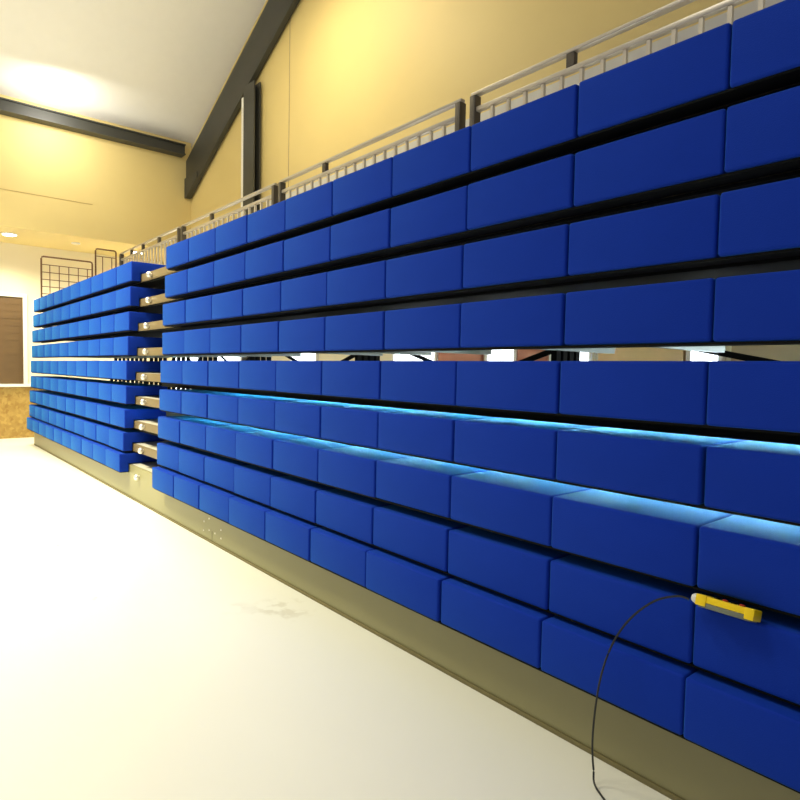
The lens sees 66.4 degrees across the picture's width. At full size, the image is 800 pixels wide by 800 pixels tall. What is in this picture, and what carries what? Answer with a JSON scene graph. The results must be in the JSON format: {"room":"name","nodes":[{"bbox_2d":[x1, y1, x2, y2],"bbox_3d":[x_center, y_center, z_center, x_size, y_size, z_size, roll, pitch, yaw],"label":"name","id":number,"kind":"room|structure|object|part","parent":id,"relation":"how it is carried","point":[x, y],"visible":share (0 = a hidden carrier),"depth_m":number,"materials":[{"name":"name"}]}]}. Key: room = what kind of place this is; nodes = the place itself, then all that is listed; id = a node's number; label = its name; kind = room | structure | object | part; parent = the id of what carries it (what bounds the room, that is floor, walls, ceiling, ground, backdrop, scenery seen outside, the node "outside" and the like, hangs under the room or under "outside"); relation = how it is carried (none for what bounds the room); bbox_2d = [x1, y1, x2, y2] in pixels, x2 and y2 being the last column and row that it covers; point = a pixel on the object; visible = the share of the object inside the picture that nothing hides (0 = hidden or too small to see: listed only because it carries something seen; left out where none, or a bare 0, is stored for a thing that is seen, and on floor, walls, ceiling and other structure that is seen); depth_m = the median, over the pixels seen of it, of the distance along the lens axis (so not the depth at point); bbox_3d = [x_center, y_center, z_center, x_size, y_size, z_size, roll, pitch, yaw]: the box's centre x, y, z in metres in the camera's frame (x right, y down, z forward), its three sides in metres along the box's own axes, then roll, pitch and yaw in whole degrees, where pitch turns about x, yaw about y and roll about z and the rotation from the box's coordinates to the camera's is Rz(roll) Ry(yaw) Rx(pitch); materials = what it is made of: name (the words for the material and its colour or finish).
{"room":"gymnasium","nodes":[
{"label":"gymnasium","id":0,"kind":"room"},
{"bbox_2d":[0,242,159,383],"bbox_3d":[-8.863,-1.058,8.709,10.730,3.520,0.200,-1,4,-40],"label":"wall","id":1,"kind":"structure","parent":0,"point":[19,264],"depth_m":10.69,"materials":[{"name":"beige paint"}]},
{"bbox_2d":[0,292,27,383],"bbox_3d":[-8.331,-1.008,8.998,4.915,1.548,0.050,-1,4,-40],"label":"window","id":2,"kind":"structure","parent":1,"relation":"in","point":[13,306],"depth_m":10.46,"materials":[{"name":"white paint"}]},
{"bbox_2d":[0,387,41,438],"bbox_3d":[-8.818,0.263,8.681,10.720,0.885,0.030,-1,4,-40],"label":"trim","id":3,"kind":"structure","parent":1,"relation":"attached to","point":[15,402],"depth_m":10.51,"materials":[{"name":"brown wood"}]},
{"bbox_2d":[0,384,158,386],"bbox_3d":[-8.790,-0.201,8.636,10.720,0.047,0.090,-1,4,-40],"label":"trim","id":4,"kind":"structure","parent":1,"relation":"attached to","point":[1,385],"depth_m":10.45,"materials":[{"name":"white paint"}]},
{"bbox_2d":[0,94,190,261],"bbox_3d":[-8.345,-3.534,8.030,10.730,1.910,1.660,-1,4,-40],"label":"wall","id":5,"kind":"structure","parent":0,"point":[136,194],"depth_m":9.83,"materials":[{"name":"paint"}]},
{"bbox_2d":[1,232,17,235],"bbox_3d":[-6.132,-2.599,9.596,0.220,0.026,0.220,-1,4,-40],"label":"ceiling light","id":6,"kind":"object","parent":5,"relation":"attached to","point":[2,233],"visible":1,"depth_m":9.54,"materials":[{"name":"white paint"}]},
{"bbox_2d":[0,188,92,204],"bbox_3d":[-8.431,-3.065,6.896,9.120,0.006,0.006,-1,4,-40],"label":"trim","id":7,"kind":"structure","parent":5,"relation":"attached to","point":[0,188],"depth_m":9.41,"materials":[{"name":"beige paint"}]},
{"bbox_2d":[0,97,185,157],"bbox_3d":[-7.758,-4.242,7.262,10.460,0.180,0.200,-1,4,-40],"label":"beam","id":8,"kind":"structure","parent":5,"relation":"attached to","point":[8,107],"depth_m":9.61,"materials":[{"name":"grey metal"}]},
{"bbox_2d":[0,0,265,147],"bbox_3d":[-3.282,-7.517,2.085,10.930,7.064,14.150,-1,4,-40],"label":"ceiling","id":9,"kind":"structure","parent":0,"point":[159,67],"depth_m":8.95,"materials":[{"name":"white paint"}]},
{"bbox_2d":[0,437,671,799],"bbox_3d":[-3.883,1.123,3.023,10.930,0.100,15.510,-1,4,-40],"label":"floor","id":10,"kind":"structure","parent":0,"point":[141,658],"depth_m":2.44,"materials":[{"name":"plastic"}]},
{"bbox_2d":[135,395,158,408],"bbox_3d":[-1.585,0.499,5.553,1.065,0.986,11.835,-1,4,-40],"label":"platform","id":11,"kind":"object","parent":10,"relation":"on","point":[149,401],"visible":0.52,"depth_m":5.71,"materials":[{"name":"beige laminate"}]},
{"bbox_2d":[31,376,166,404],"bbox_3d":[-4.102,-0.171,7.927,0.406,0.184,4.994,-1,4,-40],"label":"bleacher row","id":12,"kind":"object","parent":11,"relation":"on","point":[125,393],"visible":0.98,"depth_m":6.77,"materials":[{"name":"blue plastic"}]},
{"bbox_3d":[-2.406,0.018,5.723,0.048,0.060,0.060,-1,4,-40],"label":"knob","id":13,"kind":"part","parent":11,"relation":"part of","materials":[{"name":"silver metal"}]},
{"bbox_2d":[159,389,799,525],"bbox_3d":[0.048,0.144,3.021,0.406,0.184,5.992,-1,4,-40],"label":"bleacher row","id":14,"kind":"object","parent":11,"relation":"on","point":[747,478],"visible":0.91,"depth_m":2.13,"materials":[{"name":"blue plastic"}]},
{"bbox_2d":[132,440,169,458],"bbox_3d":[-1.648,0.730,5.514,0.958,0.528,11.835,-1,4,-40],"label":"platform","id":15,"kind":"object","parent":10,"relation":"on","point":[149,449],"visible":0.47,"depth_m":5.77,"materials":[{"name":"beige laminate"}]},
{"bbox_2d":[29,404,163,451],"bbox_3d":[-4.129,0.284,7.935,0.407,0.189,4.992,-1,4,-40],"label":"bleacher row","id":16,"kind":"object","parent":15,"relation":"on","point":[121,439],"visible":0.77,"depth_m":6.78,"materials":[{"name":"blue plastic"}]},
{"bbox_2d":[157,442,799,706],"bbox_3d":[0.023,0.599,3.027,0.406,0.189,5.993,-1,4,-40],"label":"bleacher row","id":17,"kind":"object","parent":15,"relation":"on","point":[763,657],"visible":0.72,"depth_m":2.14,"materials":[{"name":"blue plastic"}]},
{"bbox_2d":[691,593,761,622],"bbox_3d":[0.882,0.564,1.666,0.063,0.048,0.170,-1,4,-40],"label":"pendant remote control","id":18,"kind":"object","parent":17,"relation":"on","point":[740,611],"visible":1,"depth_m":1.64,"materials":[{"name":"yellow plastic"}]},
{"bbox_2d":[133,412,185,435],"bbox_3d":[-1.617,0.617,5.533,1.013,0.752,11.835,-1,4,-40],"label":"platform","id":19,"kind":"object","parent":10,"relation":"on","point":[150,426],"visible":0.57,"depth_m":5.79,"materials":[{"name":"beige laminate"}]},
{"bbox_2d":[30,390,165,428],"bbox_3d":[-4.117,0.060,7.932,0.405,0.189,4.994,-1,4,-40],"label":"bleacher row","id":20,"kind":"object","parent":19,"relation":"on","point":[115,414],"visible":0.79,"depth_m":6.73,"materials":[{"name":"blue plastic"}]},
{"bbox_2d":[158,416,799,618],"bbox_3d":[0.034,0.376,3.024,0.406,0.189,5.995,-1,4,-40],"label":"bleacher row","id":21,"kind":"object","parent":19,"relation":"on","point":[748,560],"visible":0.88,"depth_m":2.14,"materials":[{"name":"blue plastic"}]},
{"bbox_2d":[242,80,260,360],"bbox_3d":[-2.185,-1.870,8.962,0.108,5.367,0.330,-1,4,-40],"label":"steel column","id":22,"kind":"structure","parent":10,"relation":"on","point":[252,92],"depth_m":8.81,"materials":[{"name":"black metal"}]},
{"bbox_2d":[71,346,724,388],"bbox_3d":[-1.521,0.263,5.592,1.181,1.457,11.835,-1,4,-40],"label":"platform","id":23,"kind":"object","parent":10,"relation":"on","point":[151,353],"visible":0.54,"depth_m":4.12,"materials":[{"name":"beige laminate"}]},
{"bbox_2d":[32,336,161,357],"bbox_3d":[-4.078,-0.645,7.918,0.405,0.191,4.994,-1,4,-40],"label":"bleacher row","id":24,"kind":"object","parent":23,"relation":"on","point":[127,345],"visible":0.94,"depth_m":6.68,"materials":[{"name":"blue plastic"}]},
{"bbox_3d":[-0.359,0.310,5.093,0.039,1.455,0.040,-1,4,-40],"label":"post","id":25,"kind":"part","parent":23,"relation":"part of","materials":[{"name":"black metal"}]},
{"bbox_2d":[162,269,799,355],"bbox_3d":[0.072,-0.330,3.011,0.406,0.191,5.992,-1,4,-40],"label":"bleacher row","id":26,"kind":"object","parent":23,"relation":"on","point":[761,308],"visible":1,"depth_m":2.13,"materials":[{"name":"blue plastic"}]},
{"bbox_3d":[0.898,0.406,3.606,0.039,1.455,0.040,-1,4,-40],"label":"post","id":27,"kind":"part","parent":23,"relation":"part of","materials":[{"name":"black metal"}]},
{"bbox_2d":[34,432,799,799],"bbox_3d":[-1.689,0.830,5.487,0.929,0.328,11.835,-1,4,-40],"label":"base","id":28,"kind":"object","parent":10,"relation":"on","point":[677,768],"visible":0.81,"depth_m":2.42,"materials":[{"name":"beige laminate"}]},
{"bbox_2d":[27,417,156,472],"bbox_3d":[-4.159,0.485,7.921,0.406,0.187,4.994,-1,4,-40],"label":"bleacher row","id":29,"kind":"object","parent":28,"relation":"on","point":[117,460],"visible":0.66,"depth_m":6.77,"materials":[{"name":"blue plastic"}]},
{"bbox_2d":[152,466,799,793],"bbox_3d":[-0.010,0.801,3.015,0.406,0.187,5.994,-1,4,-40],"label":"bleacher row","id":30,"kind":"object","parent":28,"relation":"on","point":[758,732],"visible":0.63,"depth_m":2.07,"materials":[{"name":"blue plastic"}]},
{"bbox_2d":[42,256,799,388],"bbox_3d":[-1.491,0.142,5.610,1.237,1.698,11.835,-1,4,-40],"label":"platform","id":31,"kind":"object","parent":10,"relation":"on","point":[156,328],"visible":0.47,"depth_m":2.85,"materials":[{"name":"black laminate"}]},
{"bbox_2d":[32,311,162,342],"bbox_3d":[-4.067,-0.885,7.912,0.406,0.188,4.996,-1,4,-40],"label":"bleacher row","id":32,"kind":"object","parent":31,"relation":"on","point":[126,322],"visible":0.94,"depth_m":6.73,"materials":[{"name":"blue plastic"}]},
{"bbox_3d":[-0.307,0.189,5.129,0.039,1.696,0.040,-1,4,-40],"label":"post","id":33,"kind":"part","parent":31,"relation":"part of","materials":[{"name":"black metal"}]},
{"bbox_2d":[163,177,799,326],"bbox_3d":[0.083,-0.570,3.005,0.406,0.188,5.997,-1,4,-40],"label":"bleacher row","id":34,"kind":"object","parent":31,"relation":"on","point":[760,222],"visible":1,"depth_m":2.14,"materials":[{"name":"blue plastic"}]},
{"bbox_3d":[0.950,0.284,3.642,0.039,1.696,0.040,-1,4,-40],"label":"post","id":35,"kind":"part","parent":31,"relation":"part of","materials":[{"name":"black metal"}]},
{"bbox_2d":[42,169,799,388],"bbox_3d":[-1.459,0.022,5.629,1.278,1.937,11.835,-1,4,-40],"label":"platform","id":36,"kind":"object","parent":10,"relation":"on","point":[153,304],"visible":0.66,"depth_m":2.58,"materials":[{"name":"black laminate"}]},
{"bbox_2d":[33,286,164,327],"bbox_3d":[-4.050,-1.126,7.913,0.406,0.192,4.996,-1,4,-40],"label":"bleacher row","id":37,"kind":"object","parent":36,"relation":"on","point":[126,298],"visible":0.92,"depth_m":6.79,"materials":[{"name":"blue plastic"}]},
{"bbox_3d":[-2.352,-0.932,5.707,0.048,0.060,0.060,-1,4,-40],"label":"knob","id":38,"kind":"part","parent":36,"relation":"part of","materials":[{"name":"silver metal"}]},
{"bbox_3d":[-0.256,0.068,5.165,0.039,1.935,0.040,-1,4,-40],"label":"post","id":39,"kind":"part","parent":36,"relation":"part of","materials":[{"name":"black metal"}]},
{"bbox_2d":[165,86,799,298],"bbox_3d":[0.102,-0.810,3.004,0.407,0.192,5.996,-1,4,-40],"label":"bleacher row","id":40,"kind":"object","parent":36,"relation":"on","point":[759,137],"visible":0.93,"depth_m":2.15,"materials":[{"name":"blue plastic"}]},
{"bbox_3d":[1.002,0.164,3.678,0.039,1.935,0.040,-1,4,-40],"label":"post","id":41,"kind":"part","parent":36,"relation":"part of","materials":[{"name":"black metal"}]},
{"bbox_2d":[43,82,799,383],"bbox_3d":[-1.429,-0.098,5.647,1.334,2.176,11.835,-1,4,-40],"label":"platform","id":42,"kind":"object","parent":10,"relation":"on","point":[155,279],"visible":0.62,"depth_m":2.92,"materials":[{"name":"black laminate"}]},
{"bbox_2d":[34,261,165,312],"bbox_3d":[-4.037,-1.365,7.906,0.406,0.194,4.995,-1,4,-40],"label":"bleacher row","id":43,"kind":"object","parent":42,"relation":"on","point":[127,274],"visible":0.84,"depth_m":6.83,"materials":[{"name":"blue plastic"}]},
{"bbox_2d":[40,256,92,296],"bbox_3d":[-5.240,-1.901,9.635,0.746,0.653,0.026,-1,4,-40],"label":"railing","id":44,"kind":"object","parent":43,"relation":"on","point":[41,264],"visible":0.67,"depth_m":9.55,"materials":[{"name":"brown metal"}]},
{"bbox_2d":[95,248,116,275],"bbox_3d":[-4.807,-1.969,9.996,0.336,0.986,0.026,-1,4,-40],"label":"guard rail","id":45,"kind":"object","parent":42,"relation":"on","point":[115,258],"visible":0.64,"depth_m":9.95,"materials":[{"name":"brown metal"}]},
{"bbox_3d":[-2.341,-1.171,5.702,0.048,0.060,0.060,-1,4,-40],"label":"knob","id":46,"kind":"part","parent":42,"relation":"part of","materials":[{"name":"silver metal"}]},
{"bbox_2d":[119,226,180,265],"bbox_3d":[-3.721,-1.864,9.007,0.060,0.938,2.600,-1,4,-40],"label":"guard rail","id":47,"kind":"object","parent":42,"relation":"on","point":[160,243],"visible":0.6,"depth_m":8.74,"materials":[{"name":"grey metal"}]},
{"bbox_3d":[-4.545,-1.915,9.982,0.060,0.915,0.045,-1,4,-40],"label":"post","id":48,"kind":"part","parent":47,"relation":"part of","materials":[{"name":"grey metal"}]},
{"bbox_3d":[-3.714,-2.219,8.990,0.032,0.030,2.510,-1,4,-40],"label":"rail","id":49,"kind":"part","parent":47,"relation":"part of","materials":[{"name":"grey metal"}]},
{"bbox_3d":[-3.712,-2.321,8.985,0.040,0.022,2.600,-1,4,-40],"label":"rail","id":50,"kind":"part","parent":47,"relation":"part of","materials":[{"name":"grey metal"}]},
{"bbox_3d":[-2.897,-1.790,8.034,0.060,0.915,0.045,-1,4,-40],"label":"post","id":51,"kind":"part","parent":47,"relation":"part of","materials":[{"name":"grey metal"}]},
{"bbox_2d":[181,183,277,240],"bbox_3d":[-2.027,-1.735,7.006,0.060,0.938,2.470,-1,4,-40],"label":"guard rail","id":52,"kind":"object","parent":42,"relation":"on","point":[274,187],"visible":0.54,"depth_m":6.78,"materials":[{"name":"grey metal"}]},
{"bbox_3d":[-2.810,-1.783,7.931,0.060,0.915,0.045,-1,4,-40],"label":"post","id":53,"kind":"part","parent":52,"relation":"part of","materials":[{"name":"grey metal"}]},
{"bbox_3d":[-2.021,-2.091,6.988,0.032,0.030,2.380,-1,4,-40],"label":"rail","id":54,"kind":"part","parent":52,"relation":"part of","materials":[{"name":"grey metal"}]},
{"bbox_3d":[-1.245,-1.664,6.082,0.060,0.915,0.045,-1,4,-40],"label":"post","id":55,"kind":"part","parent":52,"relation":"part of","materials":[{"name":"grey metal"}]},
{"bbox_2d":[278,98,465,202],"bbox_3d":[-0.379,-1.610,5.057,0.060,0.938,2.460,-1,4,-40],"label":"guard rail","id":56,"kind":"object","parent":42,"relation":"on","point":[459,119],"visible":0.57,"depth_m":4.78,"materials":[{"name":"grey metal"}]},
{"bbox_3d":[-1.158,-1.657,5.979,0.060,0.915,0.045,-1,4,-40],"label":"post","id":57,"kind":"part","parent":56,"relation":"part of","materials":[{"name":"grey metal"}]},
{"bbox_3d":[-0.373,-1.965,5.040,0.032,0.030,2.370,-1,4,-40],"label":"rail","id":58,"kind":"part","parent":56,"relation":"part of","materials":[{"name":"grey metal"}]},
{"bbox_3d":[0.400,-1.539,4.137,0.060,0.915,0.045,-1,4,-40],"label":"post","id":59,"kind":"part","parent":56,"relation":"part of","materials":[{"name":"grey metal"}]},
{"bbox_3d":[-0.204,-0.052,5.201,0.039,2.174,0.040,-1,4,-40],"label":"post","id":60,"kind":"part","parent":42,"relation":"part of","materials":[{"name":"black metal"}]},
{"bbox_2d":[166,0,799,270],"bbox_3d":[0.113,-1.050,3.000,0.406,0.194,5.993,-1,4,-40],"label":"bleacher row","id":61,"kind":"object","parent":42,"relation":"on","point":[758,53],"visible":0.88,"depth_m":2.16,"materials":[{"name":"blue plastic"}]},
{"bbox_3d":[1.054,0.043,3.714,0.039,2.174,0.040,-1,4,-40],"label":"post","id":62,"kind":"part","parent":42,"relation":"part of","materials":[{"name":"black metal"}]},
{"bbox_2d":[469,0,764,125],"bbox_3d":[1.259,-1.485,3.120,0.060,0.938,2.440,-1,4,-40],"label":"guard rail","id":63,"kind":"object","parent":42,"relation":"on","point":[571,55],"visible":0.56,"depth_m":3.30,"materials":[{"name":"grey metal"}]},
{"bbox_3d":[0.486,-1.532,4.034,0.060,0.915,0.045,-1,4,-40],"label":"post","id":64,"kind":"part","parent":63,"relation":"part of","materials":[{"name":"grey metal"}]},
{"bbox_3d":[1.268,-1.943,3.098,0.040,0.022,2.440,-1,4,-40],"label":"rail","id":65,"kind":"part","parent":63,"relation":"part of","materials":[{"name":"grey metal"}]},
{"bbox_2d":[110,372,799,444],"bbox_3d":[-1.554,0.380,5.572,1.130,1.224,11.835,-1,4,-40],"label":"platform","id":66,"kind":"object","parent":10,"relation":"on","point":[146,377],"visible":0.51,"depth_m":2.33,"materials":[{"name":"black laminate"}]},
{"bbox_2d":[31,361,160,380],"bbox_3d":[-4.095,-0.409,7.921,0.406,0.193,4.996,-1,4,-40],"label":"bleacher row","id":67,"kind":"object","parent":66,"relation":"on","point":[115,370],"visible":0.97,"depth_m":6.66,"materials":[{"name":"blue plastic"}]},
{"bbox_2d":[160,361,799,434],"bbox_3d":[0.056,-0.093,3.012,0.406,0.193,5.995,-1,4,-40],"label":"bleacher row","id":68,"kind":"object","parent":66,"relation":"on","point":[753,396],"visible":1,"depth_m":2.12,"materials":[{"name":"blue plastic"}]},
{"bbox_2d":[591,595,688,799],"bbox_3d":[1.116,0.919,1.283,0.139,0.664,1.627,-1,4,-40],"label":"cable","id":69,"kind":"object","parent":10,"relation":"on","point":[671,596],"visible":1,"depth_m":1.88,"materials":[{"name":"black rubber"}]},
{"bbox_2d":[163,0,754,264],"bbox_3d":[0.328,-4.968,6.194,0.200,11.916,15.510,-1,4,-40],"label":"wall","id":70,"kind":"structure","parent":0,"point":[361,70],"depth_m":6.63,"materials":[{"name":"paint"}]},
{"bbox_2d":[184,0,299,198],"bbox_3d":[0.737,-6.867,5.395,0.100,7.302,13.750,-1,4,-40],"label":"rafter","id":71,"kind":"object","parent":70,"relation":"attached to","point":[276,14],"visible":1,"depth_m":9.19,"materials":[{"name":"grey metal"}]},
{"bbox_2d":[240,97,243,360],"bbox_3d":[-2.340,-1.839,9.177,0.068,5.279,0.115,-1,4,-40],"label":"duct","id":72,"kind":"object","parent":70,"relation":"attached to","point":[242,105],"visible":0.17,"depth_m":9.09,"materials":[{"name":"metal"}]},
{"bbox_2d":[288,40,289,186],"bbox_3d":[-1.483,-4.230,8.199,0.005,3.000,0.008,-1,4,-40],"label":"trim","id":73,"kind":"structure","parent":70,"relation":"attached to","point":[289,40],"depth_m":8.20,"materials":[{"name":"beige paint"}]},
{"bbox_2d":[162,346,731,388],"bbox_3d":[0.220,-0.255,6.274,0.020,2.490,15.310,-1,4,-40],"label":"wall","id":74,"kind":"structure","parent":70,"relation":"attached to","point":[322,357],"depth_m":7.43,"materials":[{"name":"beige paint"}]},
{"bbox_2d":[176,357,202,388],"bbox_3d":[-3.832,-0.505,11.020,0.040,1.300,1.460,-1,4,-40],"label":"window","id":75,"kind":"structure","parent":74,"relation":"attached to","point":[191,358],"depth_m":10.79,"materials":[{"name":"white paint"}]},
{"bbox_2d":[217,356,239,360],"bbox_3d":[-2.542,-0.407,9.495,0.040,1.300,1.460,-1,4,-40],"label":"window","id":76,"kind":"structure","parent":74,"relation":"attached to","point":[219,358],"depth_m":9.67,"materials":[{"name":"white glass"}]},
{"bbox_2d":[290,353,318,360],"bbox_3d":[-1.252,-0.309,7.970,0.040,1.300,0.660,-1,4,-40],"label":"window","id":77,"kind":"structure","parent":74,"relation":"attached to","point":[304,356],"depth_m":7.88,"materials":[{"name":"white glass"}]},
{"bbox_2d":[392,352,437,360],"bbox_3d":[0.145,-0.203,6.319,0.040,1.300,0.690,-1,4,-40],"label":"window","id":78,"kind":"structure","parent":74,"relation":"attached to","point":[395,357],"depth_m":6.36,"materials":[{"name":"white glass"}]},
{"bbox_2d":[438,353,483,360],"bbox_3d":[0.539,-0.001,5.806,0.105,2.040,0.560,-1,4,-40],"label":"door","id":79,"kind":"structure","parent":74,"relation":"attached to","point":[441,356],"depth_m":5.79,"materials":[{"name":"brown wood"}]},
{"bbox_2d":[485,350,516,360],"bbox_3d":[0.896,-0.146,5.430,0.040,1.300,0.360,-1,4,-40],"label":"window","id":80,"kind":"structure","parent":74,"relation":"attached to","point":[496,355],"depth_m":5.41,"materials":[{"name":"white paint"}]},
{"bbox_2d":[517,349,548,360],"bbox_3d":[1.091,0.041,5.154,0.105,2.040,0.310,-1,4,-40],"label":"door","id":81,"kind":"structure","parent":74,"relation":"attached to","point":[521,353],"depth_m":5.17,"materials":[{"name":"brown wood"}]},
{"bbox_2d":[549,352,594,360],"bbox_3d":[1.361,-0.111,4.881,0.040,1.300,0.400,-1,4,-40],"label":"window","id":82,"kind":"structure","parent":74,"relation":"attached to","point":[584,356],"depth_m":4.76,"materials":[{"name":"white glass"}]},
{"bbox_3d":[1.366,-0.111,4.886,0.015,1.200,0.340,-1,4,-40],"label":"pane","id":83,"kind":"part","parent":82,"relation":"part of","materials":[{"name":"white glass"}]},
{"bbox_2d":[598,347,685,360],"bbox_3d":[1.703,0.088,4.430,0.105,2.040,0.650,-1,4,-40],"label":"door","id":84,"kind":"structure","parent":74,"relation":"attached to","point":[635,353],"depth_m":4.39,"materials":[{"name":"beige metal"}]},
{"bbox_2d":[686,346,725,360],"bbox_3d":[2.031,-0.060,4.088,0.040,1.300,0.240,-1,4,-40],"label":"window","id":85,"kind":"structure","parent":74,"relation":"attached to","point":[690,355],"depth_m":4.09,"materials":[{"name":"white paint"}]},
{"bbox_3d":[2.037,-0.060,4.093,0.015,1.200,0.180,-1,4,-40],"label":"pane","id":86,"kind":"part","parent":85,"relation":"part of","materials":[{"name":"white glass"}]},
{"bbox_2d":[731,345,799,360],"bbox_3d":[2.384,0.140,3.625,0.105,2.040,0.840,-1,4,-40],"label":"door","id":87,"kind":"structure","parent":74,"relation":"attached to","point":[776,352],"depth_m":3.75,"materials":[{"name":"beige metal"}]},
{"bbox_2d":[269,0,783,205],"bbox_3d":[1.676,-2.139,4.493,0.030,0.800,10.900,-1,4,-40],"label":"trim","id":88,"kind":"structure","parent":70,"relation":"attached to","point":[749,8],"depth_m":4.69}
]}

